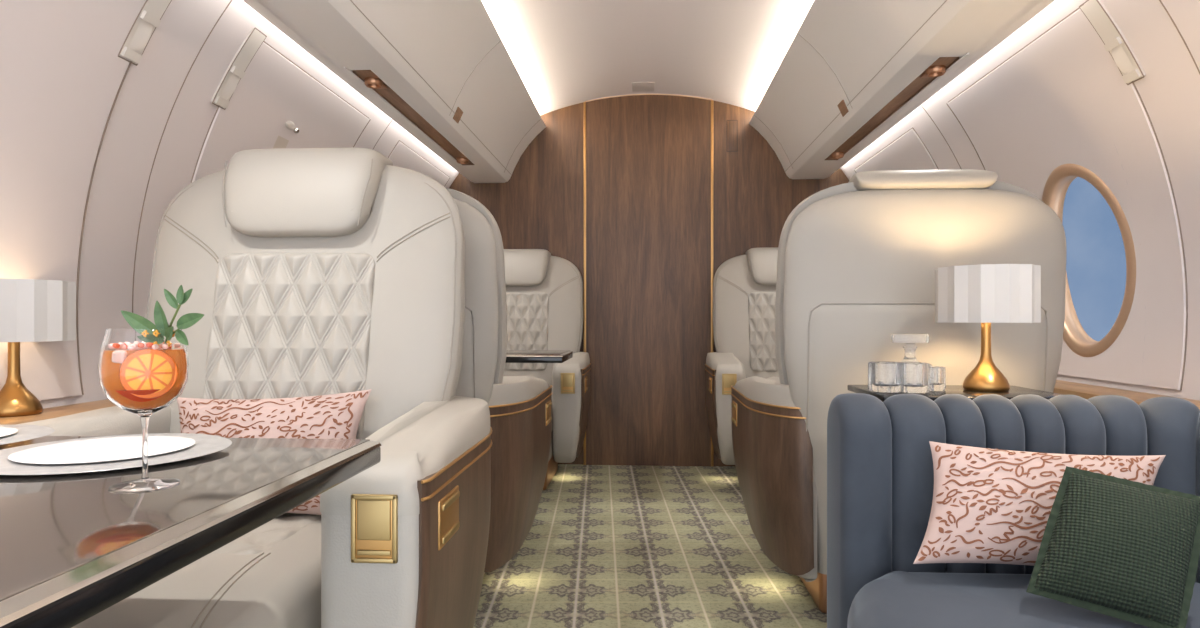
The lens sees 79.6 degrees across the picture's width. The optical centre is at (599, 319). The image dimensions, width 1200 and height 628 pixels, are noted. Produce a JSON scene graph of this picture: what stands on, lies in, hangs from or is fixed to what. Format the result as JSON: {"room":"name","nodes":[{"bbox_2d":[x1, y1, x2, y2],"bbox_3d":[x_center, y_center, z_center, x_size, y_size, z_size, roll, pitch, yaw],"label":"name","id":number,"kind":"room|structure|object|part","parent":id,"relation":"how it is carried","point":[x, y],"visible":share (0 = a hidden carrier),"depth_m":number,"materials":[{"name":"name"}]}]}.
{"room":"aircraft cabin","nodes":[
{"label":"aircraft cabin","id":0,"kind":"room"},
{"bbox_2d":[0,0,458,408],"bbox_3d":[-1.109,-0.092,1.808,0.442,1.944,5.270,0,0,4],"label":"wall","id":1,"kind":"structure","parent":0,"point":[96,145],"depth_m":1.88,"materials":[{"name":"white plastic"}]},
{"bbox_2d":[0,399,115,424],"bbox_3d":[-1.221,0.231,1.817,0.154,0.045,5.235,0,0,4],"label":"ledge","id":2,"kind":"object","parent":1,"relation":"attached to","point":[53,412],"visible":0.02,"depth_m":1.64,"materials":[{"name":"brown wood"}]},
{"bbox_2d":[0,278,75,416],"bbox_3d":[-1.289,0.061,1.583,0.224,0.294,0.224,0,0,4],"label":"table lamp","id":3,"kind":"object","parent":2,"relation":"on","point":[31,310],"visible":1,"depth_m":1.55,"materials":[{"name":"white fabric"}]},
{"bbox_3d":[-1.289,-0.020,1.583,0.224,0.132,0.224,0,0,4],"label":"lamp shade","id":4,"kind":"part","parent":3,"relation":"part of","materials":[{"name":"fabric"}]},
{"bbox_3d":[-1.223,-0.335,1.359,0.269,1.049,0.908,0,0,4],"label":"lining panel","id":5,"kind":"part","parent":1,"relation":"part of","materials":[{"name":"white plastic"}]},
{"bbox_2d":[118,0,171,65],"bbox_3d":[-1.116,-0.759,1.794,0.140,0.225,0.067,0,0,4],"label":"hinge","id":6,"kind":"object","parent":1,"relation":"attached to","point":[149,17],"visible":1,"depth_m":1.79,"materials":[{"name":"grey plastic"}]},
{"bbox_2d":[211,28,266,109],"bbox_3d":[-1.092,-0.759,2.178,0.140,0.225,0.067,0,0,4],"label":"hinge","id":7,"kind":"object","parent":1,"relation":"attached to","point":[236,69],"visible":1,"depth_m":2.17,"materials":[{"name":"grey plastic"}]},
{"bbox_3d":[-1.143,-0.335,2.636,0.269,1.049,0.888,0,0,4],"label":"lining panel","id":8,"kind":"part","parent":1,"relation":"part of","materials":[{"name":"white plastic"}]},
{"bbox_2d":[273,136,288,148],"bbox_3d":[-1.141,-0.627,2.574,0.023,0.047,0.075,0,0,4],"label":"wall plate","id":9,"kind":"object","parent":1,"relation":"attached to","point":[281,142],"visible":0.77,"depth_m":2.57,"materials":[{"name":"beige plastic"}]},
{"bbox_2d":[285,121,298,132],"bbox_3d":[-1.106,-0.691,2.578,0.020,0.033,0.076,0,0,15],"label":"coat hook","id":10,"kind":"object","parent":1,"relation":"attached to","point":[290,125],"visible":1,"depth_m":2.58,"materials":[{"name":"grey plastic"}]},
{"bbox_3d":[-1.106,-0.695,2.574,0.015,0.026,0.070,0,0,4],"label":"hook plate","id":11,"kind":"part","parent":10,"relation":"part of","materials":[{"name":"grey plastic"}]},
{"bbox_2d":[243,0,545,182],"bbox_3d":[-0.735,-1.010,1.784,0.486,0.368,5.270,0,0,4],"label":"bin","id":12,"kind":"object","parent":1,"relation":"attached to","point":[442,70],"visible":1,"depth_m":2.73,"materials":[{"name":"white paint"}]},
{"bbox_2d":[364,77,386,88],"bbox_3d":[-0.799,-0.841,2.564,0.064,0.029,0.102,0,0,4],"label":"light","id":13,"kind":"object","parent":12,"relation":"on","point":[369,82],"depth_m":2.53,"materials":[{"name":"orange metal"}]},
{"bbox_3d":[-0.802,-0.842,3.166,0.008,0.007,1.540,0,0,4],"label":"slot edge trim","id":14,"kind":"part","parent":12,"relation":"part of","materials":[{"name":"white paint"}]},
{"bbox_3d":[-0.724,-0.842,3.166,0.004,0.003,1.490,0,0,4],"label":"slot edge trim","id":15,"kind":"part","parent":12,"relation":"part of","materials":[{"name":"white paint"}]},
{"bbox_3d":[-0.620,-0.892,3.135,0.030,0.050,0.080,0,0,4],"label":"call plate","id":16,"kind":"part","parent":12,"relation":"part of","materials":[{"name":"brown wood"}]},
{"bbox_2d":[456,157,469,163],"bbox_3d":[-0.721,-0.841,3.801,0.064,0.029,0.102,0,0,4],"label":"light","id":17,"kind":"object","parent":12,"relation":"on","point":[459,160],"depth_m":3.76,"materials":[{"name":"orange metal"}]},
{"bbox_3d":[-1.065,-0.335,3.894,0.269,1.049,0.888,0,0,4],"label":"lining panel","id":18,"kind":"part","parent":1,"relation":"part of","materials":[{"name":"white plastic"}]},
{"bbox_2d":[506,350,572,362],"bbox_3d":[-0.581,0.512,3.283,0.880,0.735,0.440,0,0,4],"label":"dining table","id":19,"kind":"object","parent":1,"relation":"attached to","point":[512,356],"visible":0.23,"depth_m":3.05,"materials":[{"name":"black mirror"}]},
{"bbox_2d":[481,0,813,115],"bbox_3d":[0.118,-1.256,1.731,1.860,0.280,5.270,0,0,4],"label":"ceiling","id":20,"kind":"structure","parent":0,"point":[565,53],"depth_m":3.47,"materials":[{"name":"white"}]},
{"bbox_3d":[0.253,-1.364,4.212,0.130,0.004,0.160,0,0,4],"label":"sensor plate","id":21,"kind":"part","parent":20,"relation":"part of","materials":[{"name":"grey plastic"}]},
{"bbox_2d":[449,101,848,465],"bbox_3d":[0.284,-0.239,4.389,2.900,2.238,0.064,0,0,4],"label":"wall","id":22,"kind":"structure","parent":0,"point":[540,206],"depth_m":4.39,"materials":[{"name":"brown wood"}]},
{"bbox_2d":[583,102,585,464],"bbox_3d":[-0.092,-0.222,4.376,0.016,2.204,0.018,0,0,4],"label":"trim","id":23,"kind":"structure","parent":22,"relation":"attached to","point":[584,103],"depth_m":4.37,"materials":[{"name":"gold metal"}]},
{"bbox_2d":[585,94,711,465],"bbox_3d":[0.293,-0.244,4.377,0.769,2.248,0.067,0,0,4],"label":"door","id":24,"kind":"structure","parent":22,"relation":"in","point":[648,156],"depth_m":4.35,"materials":[{"name":"brown wood"}]},
{"bbox_3d":[0.291,-1.343,4.347,0.769,0.050,0.008,0,0,4],"label":"head trim","id":25,"kind":"part","parent":24,"relation":"part of","materials":[{"name":"beige metal"}]},
{"bbox_2d":[711,100,713,466],"bbox_3d":[0.674,-0.220,4.328,0.016,2.200,0.018,0,0,4],"label":"trim","id":26,"kind":"structure","parent":22,"relation":"attached to","point":[712,101],"depth_m":4.32,"materials":[{"name":"gold metal"}]},
{"bbox_2d":[474,464,826,627],"bbox_3d":[0.118,0.900,1.731,2.309,0.040,5.270,0,0,4],"label":"floor","id":27,"kind":"structure","parent":0,"point":[605,546],"depth_m":2.59,"materials":[{"name":"carpet"}]},
{"bbox_2d":[0,436,380,627],"bbox_3d":[-0.773,0.528,0.680,0.843,0.703,0.862,0,0,4],"label":"dining table","id":28,"kind":"object","parent":27,"relation":"on","point":[73,547],"visible":0.88,"depth_m":0.67,"materials":[{"name":"black glass"}]},
{"bbox_2d":[0,425,54,444],"bbox_3d":[-0.969,0.172,1.037,0.292,0.008,0.292,0,0,4],"label":"dinner plate","id":29,"kind":"object","parent":28,"relation":"on","point":[9,434],"visible":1,"depth_m":1.09,"materials":[{"name":"white ceramic"}]},
{"bbox_2d":[0,433,231,475],"bbox_3d":[-0.648,0.172,0.947,0.292,0.008,0.292,0,0,4],"label":"dinner plate","id":30,"kind":"object","parent":28,"relation":"on","point":[114,452],"visible":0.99,"depth_m":0.93,"materials":[{"name":"white ceramic"}]},
{"bbox_2d":[98,328,188,491],"bbox_3d":[-0.486,0.093,0.769,0.082,0.167,0.082,0,0,4],"label":"cocktail glass","id":31,"kind":"object","parent":28,"relation":"on","point":[136,367],"visible":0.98,"depth_m":0.74,"materials":[{"name":"clear"}]},
{"bbox_2d":[98,328,188,416],"bbox_3d":[-0.486,0.056,0.769,0.082,0.094,0.082,0,0,4],"label":"bowl","id":32,"kind":"object","parent":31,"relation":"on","point":[136,367],"depth_m":0.74,"materials":[{"name":"clear glass"}]},
{"bbox_3d":[-0.486,0.136,0.769,0.009,0.066,0.009,0,0,4],"label":"stem","id":33,"kind":"part","parent":31,"relation":"part of","materials":[{"name":"clear glass"}]},
{"bbox_2d":[121,285,203,344],"bbox_3d":[-0.458,0.005,0.759,0.091,0.085,0.019,0,0,4],"label":"herb sprig","id":34,"kind":"object","parent":31,"relation":"in","point":[135,321],"visible":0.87,"depth_m":0.76,"materials":[{"name":"green plant"}]},
{"bbox_3d":[-0.445,0.016,0.763,0.036,0.065,0.005,0,0,3],"label":"sprig stem","id":35,"kind":"part","parent":34,"relation":"part of","materials":[{"name":"green plant"}]},
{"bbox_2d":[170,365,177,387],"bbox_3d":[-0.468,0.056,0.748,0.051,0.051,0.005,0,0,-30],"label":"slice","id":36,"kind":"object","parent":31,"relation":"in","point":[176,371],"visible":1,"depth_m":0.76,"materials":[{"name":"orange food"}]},
{"bbox_2d":[16,147,491,627],"bbox_3d":[-0.698,0.229,1.387,0.911,1.303,0.972,0,0,4],"label":"armchair","id":37,"kind":"object","parent":27,"relation":"on","point":[309,271],"visible":0.74,"depth_m":1.66,"materials":[{"name":"white leather"}]},
{"bbox_3d":[-1.078,0.469,1.490,0.139,0.541,0.690,0,0,4],"label":"armrest","id":38,"kind":"part","parent":37,"relation":"part of","materials":[{"name":"leather"}]},
{"bbox_2d":[71,516,320,627],"bbox_3d":[-0.751,0.500,1.284,0.598,0.160,0.760,0,0,4],"label":"seat cushion","id":39,"kind":"object","parent":37,"relation":"on","point":[269,576],"depth_m":1.14,"materials":[{"name":"leather"}]},
{"bbox_3d":[-0.740,0.417,1.474,0.290,0.010,0.360,0,0,4],"label":"quilted seat","id":40,"kind":"part","parent":37,"relation":"part of","materials":[{"name":"leather"}]},
{"bbox_2d":[177,389,371,514],"bbox_3d":[-0.731,0.287,1.559,0.452,0.269,0.134,0,0,4],"label":"lumbar pillow","id":41,"kind":"object","parent":37,"relation":"on","point":[332,416],"visible":0.33,"depth_m":1.55,"materials":[{"name":"pink fabric"}]},
{"bbox_3d":[-0.727,0.065,1.671,0.385,0.450,0.105,0,0,4],"label":"quilted panel","id":42,"kind":"part","parent":37,"relation":"part of","materials":[{"name":"leather"}]},
{"bbox_3d":[-0.726,0.162,1.685,0.785,1.116,0.278,0,0,4],"label":"backrest","id":43,"kind":"part","parent":37,"relation":"part of","materials":[{"name":"leather"}]},
{"bbox_3d":[-0.336,0.492,1.444,0.166,0.496,0.690,0,0,4],"label":"armrest","id":44,"kind":"part","parent":37,"relation":"part of","materials":[{"name":"leather"}]},
{"bbox_3d":[-0.344,0.318,1.097,0.072,0.104,0.008,0,0,4],"label":"latch frame","id":45,"kind":"part","parent":37,"relation":"part of","materials":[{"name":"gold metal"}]},
{"bbox_3d":[-0.258,0.335,1.228,0.006,0.080,0.120,0,0,4],"label":"pull plate","id":46,"kind":"part","parent":37,"relation":"part of","materials":[{"name":"gold metal"}]},
{"bbox_2d":[445,187,552,573],"bbox_3d":[-0.619,0.229,2.497,0.863,1.303,0.972,0,0,4],"label":"armchair","id":47,"kind":"object","parent":27,"relation":"on","point":[520,407],"visible":0.16,"depth_m":2.09,"materials":[{"name":"white leather"}]},
{"bbox_3d":[-0.667,0.269,2.099,0.630,0.623,0.162,0,0,4],"label":"panel","id":48,"kind":"part","parent":47,"relation":"part of","materials":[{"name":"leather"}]},
{"bbox_3d":[-0.661,0.162,2.205,0.785,1.116,0.278,0,0,4],"label":"backrest","id":49,"kind":"part","parent":47,"relation":"part of","materials":[{"name":"leather"}]},
{"bbox_3d":[-0.188,0.335,2.602,0.006,0.080,0.120,0,0,4],"label":"pull plate","id":50,"kind":"part","parent":47,"relation":"part of","materials":[{"name":"gold metal"}]},
{"bbox_2d":[503,249,590,489],"bbox_3d":[-0.489,0.229,3.904,0.863,1.303,0.972,0,0,4],"label":"armchair","id":51,"kind":"object","parent":27,"relation":"on","point":[544,291],"visible":0.49,"depth_m":4.18,"materials":[{"name":"white leather"}]},
{"bbox_3d":[-0.495,0.065,4.187,0.385,0.450,0.105,0,0,4],"label":"quilted panel","id":52,"kind":"part","parent":51,"relation":"part of","materials":[{"name":"leather"}]},
{"bbox_3d":[-0.494,0.162,4.200,0.785,1.116,0.278,0,0,4],"label":"backrest","id":53,"kind":"part","parent":51,"relation":"part of","materials":[{"name":"leather"}]},
{"bbox_3d":[-0.514,0.645,3.880,0.560,0.150,0.600,0,0,4],"label":"seat frame","id":54,"kind":"part","parent":51,"relation":"part of","materials":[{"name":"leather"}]},
{"bbox_3d":[-0.145,0.492,3.962,0.154,0.496,0.690,0,0,4],"label":"armrest","id":55,"kind":"part","parent":51,"relation":"part of","materials":[{"name":"leather"}]},
{"bbox_3d":[-0.162,0.318,3.616,0.072,0.104,0.008,0,0,4],"label":"latch frame","id":56,"kind":"part","parent":51,"relation":"part of","materials":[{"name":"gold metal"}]},
{"bbox_2d":[705,247,778,464],"bbox_3d":[1.002,0.229,3.811,0.863,1.303,0.972,0,0,4],"label":"armchair","id":57,"kind":"object","parent":27,"relation":"on","point":[744,286],"visible":0.36,"depth_m":4.11,"materials":[{"name":"leather"}]},
{"bbox_3d":[0.570,0.335,3.707,0.006,0.080,0.120,0,0,4],"label":"pull plate","id":58,"kind":"part","parent":57,"relation":"part of","materials":[{"name":"gold metal"}]},
{"bbox_3d":[0.667,0.492,3.911,0.154,0.496,0.690,0,0,4],"label":"armrest","id":59,"kind":"part","parent":57,"relation":"part of","materials":[{"name":"leather"}]},
{"bbox_3d":[0.641,0.318,3.566,0.072,0.104,0.008,0,0,4],"label":"latch frame","id":60,"kind":"part","parent":57,"relation":"part of","materials":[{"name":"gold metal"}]},
{"bbox_3d":[1.043,0.162,4.104,0.785,1.116,0.278,0,0,4],"label":"backrest","id":61,"kind":"part","parent":57,"relation":"part of","materials":[{"name":"leather"}]},
{"bbox_3d":[1.042,0.065,4.091,0.385,0.450,0.105,0,0,4],"label":"quilted panel","id":62,"kind":"part","parent":57,"relation":"part of","materials":[{"name":"leather"}]},
{"bbox_2d":[731,169,1066,613],"bbox_3d":[0.900,0.229,2.432,0.863,1.303,0.972,0,0,4],"label":"armchair","id":63,"kind":"object","parent":27,"relation":"on","point":[858,259],"visible":0.57,"depth_m":1.97,"materials":[{"name":"leather"}]},
{"bbox_3d":[0.485,0.335,2.590,0.006,0.080,0.120,0,0,4],"label":"pull plate","id":64,"kind":"part","parent":63,"relation":"part of","materials":[{"name":"gold metal"}]},
{"bbox_3d":[0.556,0.492,2.375,0.154,0.496,0.690,0,0,4],"label":"armrest","id":65,"kind":"part","parent":63,"relation":"part of","materials":[{"name":"wood"}]},
{"bbox_3d":[0.905,0.162,2.137,0.785,1.116,0.278,0,0,4],"label":"backrest","id":66,"kind":"part","parent":63,"relation":"part of","materials":[{"name":"leather"}]},
{"bbox_3d":[0.898,0.269,2.031,0.630,0.623,0.162,0,0,4],"label":"panel","id":67,"kind":"part","parent":63,"relation":"part of","materials":[{"name":"leather"}]},
{"bbox_2d":[847,385,1063,401],"bbox_3d":[0.844,0.524,1.716,0.420,0.712,0.290,0,0,4],"label":"side table","id":68,"kind":"object","parent":27,"relation":"on","point":[1014,391],"visible":0.23,"depth_m":1.67,"materials":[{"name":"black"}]},
{"bbox_2d":[868,361,901,392],"bbox_3d":[0.676,0.134,1.701,0.077,0.068,0.080,0,0,4],"label":"crystal tumbler","id":69,"kind":"object","parent":68,"relation":"on","point":[883,376],"visible":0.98,"depth_m":1.67,"materials":[{"name":"clear glass"}]},
{"bbox_2d":[891,334,932,365],"bbox_3d":[0.773,0.102,1.795,0.086,0.133,0.086,0,0,4],"label":"decanter","id":70,"kind":"object","parent":68,"relation":"on","point":[909,340],"visible":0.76,"depth_m":1.78,"materials":[{"name":"clear glass"}]},
{"bbox_2d":[899,362,929,392],"bbox_3d":[0.732,0.134,1.680,0.066,0.068,0.068,0,0,4],"label":"crystal tumbler","id":71,"kind":"object","parent":68,"relation":"on","point":[915,375],"visible":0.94,"depth_m":1.65,"materials":[{"name":"clear glass"}]},
{"bbox_2d":[930,366,945,390],"bbox_3d":[0.801,0.140,1.728,0.050,0.056,0.052,0,0,4],"label":"crystal tumbler","id":72,"kind":"object","parent":68,"relation":"on","point":[937,373],"visible":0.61,"depth_m":1.71,"materials":[{"name":"clear glass"}]},
{"bbox_2d":[935,264,1040,391],"bbox_3d":[0.925,0.021,1.726,0.224,0.294,0.224,0,0,4],"label":"table lamp","id":73,"kind":"object","parent":68,"relation":"on","point":[985,294],"visible":1,"depth_m":1.65,"materials":[{"name":"white fabric"}]},
{"bbox_3d":[0.925,-0.060,1.726,0.224,0.132,0.224,0,0,4],"label":"lamp shade","id":74,"kind":"part","parent":73,"relation":"part of","materials":[{"name":"fabric"}]},
{"bbox_2d":[827,393,1199,627],"bbox_3d":[0.841,0.517,1.031,0.938,0.726,1.083,0,0,4],"label":"sofa","id":75,"kind":"object","parent":27,"relation":"on","point":[880,470],"visible":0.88,"depth_m":1.43,"materials":[{"name":"blue fabric"}]},
{"bbox_2d":[847,571,1199,627],"bbox_3d":[0.794,0.603,0.960,0.853,0.274,0.934,0,0,4],"label":"seat cushion","id":76,"kind":"object","parent":75,"relation":"on","point":[875,599],"depth_m":1.21,"materials":[{"name":"blue fabric"}]},
{"bbox_2d":[913,441,1165,565],"bbox_3d":[0.809,0.343,1.318,0.487,0.219,0.133,0,0,4],"label":"lumbar pillow","id":77,"kind":"object","parent":75,"relation":"on","point":[989,505],"visible":0.65,"depth_m":1.30,"materials":[{"name":"pink fabric"}]},
{"bbox_2d":[1026,466,1199,627],"bbox_3d":[0.815,0.354,1.136,0.250,0.218,0.138,0,0,29],"label":"square pillow","id":78,"kind":"object","parent":75,"relation":"on","point":[1123,549],"visible":1,"depth_m":1.10,"materials":[{"name":"green fabric"}]},
{"bbox_2d":[841,0,1199,400],"bbox_3d":[1.346,-0.092,1.654,0.442,1.944,5.270,0,0,4],"label":"wall","id":79,"kind":"structure","parent":0,"point":[1050,95],"depth_m":2.09,"materials":[{"name":"white plastic"}]},
{"bbox_3d":[1.556,-0.335,3.650,0.269,1.049,0.888,0,0,4],"label":"lining panel","id":80,"kind":"part","parent":79,"relation":"part of","materials":[{"name":"white plastic"}]},
{"bbox_2d":[749,0,1054,178],"bbox_3d":[0.971,-1.010,1.678,0.486,0.368,5.270,0,0,4],"label":"bin","id":81,"kind":"object","parent":79,"relation":"attached to","point":[852,70],"visible":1,"depth_m":2.72,"materials":[{"name":"white paint"}]},
{"bbox_2d":[829,152,843,158],"bbox_3d":[1.209,-0.841,3.681,0.064,0.029,0.102,0,0,4],"label":"light","id":82,"kind":"object","parent":81,"relation":"on","point":[835,155],"depth_m":3.64,"materials":[{"name":"orange metal"}]},
{"bbox_3d":[1.025,-0.892,3.032,0.030,0.050,0.080,0,0,4],"label":"call plate","id":83,"kind":"part","parent":81,"relation":"part of","materials":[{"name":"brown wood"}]},
{"bbox_3d":[1.133,-0.842,3.050,0.004,0.003,1.490,0,0,4],"label":"slot edge trim","id":84,"kind":"part","parent":81,"relation":"part of","materials":[{"name":"white paint"}]},
{"bbox_3d":[1.210,-0.842,3.040,0.008,0.007,1.540,0,0,4],"label":"slot edge trim","id":85,"kind":"part","parent":81,"relation":"part of","materials":[{"name":"white paint"}]},
{"bbox_2d":[920,65,945,77],"bbox_3d":[1.132,-0.841,2.443,0.064,0.029,0.102,0,0,4],"label":"light","id":86,"kind":"object","parent":81,"relation":"on","point":[938,71],"depth_m":2.42,"materials":[{"name":"orange metal"}]},
{"bbox_3d":[1.478,-0.335,2.393,0.269,1.049,0.888,0,0,4],"label":"lining panel","id":87,"kind":"part","parent":79,"relation":"part of","materials":[{"name":"white plastic"}]},
{"bbox_2d":[1042,164,1135,356],"bbox_3d":[1.582,-0.197,2.366,0.130,0.658,0.500,0,0,4],"label":"window","id":88,"kind":"structure","parent":79,"relation":"in","point":[1100,285],"depth_m":2.36,"materials":[{"name":"beige glass"}]},
{"bbox_3d":[1.604,-0.200,2.365,0.069,0.541,0.400,0,0,4],"label":"pane","id":89,"kind":"part","parent":88,"relation":"part of","materials":[{"name":"clear glass"}]},
{"bbox_2d":[1079,0,1145,84],"bbox_3d":[1.375,-0.750,1.934,0.134,0.220,0.067,0,0,4],"label":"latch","id":90,"kind":"object","parent":79,"relation":"attached to","point":[1114,40],"visible":1,"depth_m":1.93,"materials":[{"name":"beige plastic"}]},
{"bbox_2d":[1053,380,1199,409],"bbox_3d":[1.458,0.231,1.650,0.154,0.045,5.235,0,0,4],"label":"ledge","id":91,"kind":"object","parent":79,"relation":"attached to","point":[1086,391],"visible":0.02,"depth_m":2.11,"materials":[{"name":"brown wood"}]}
]}

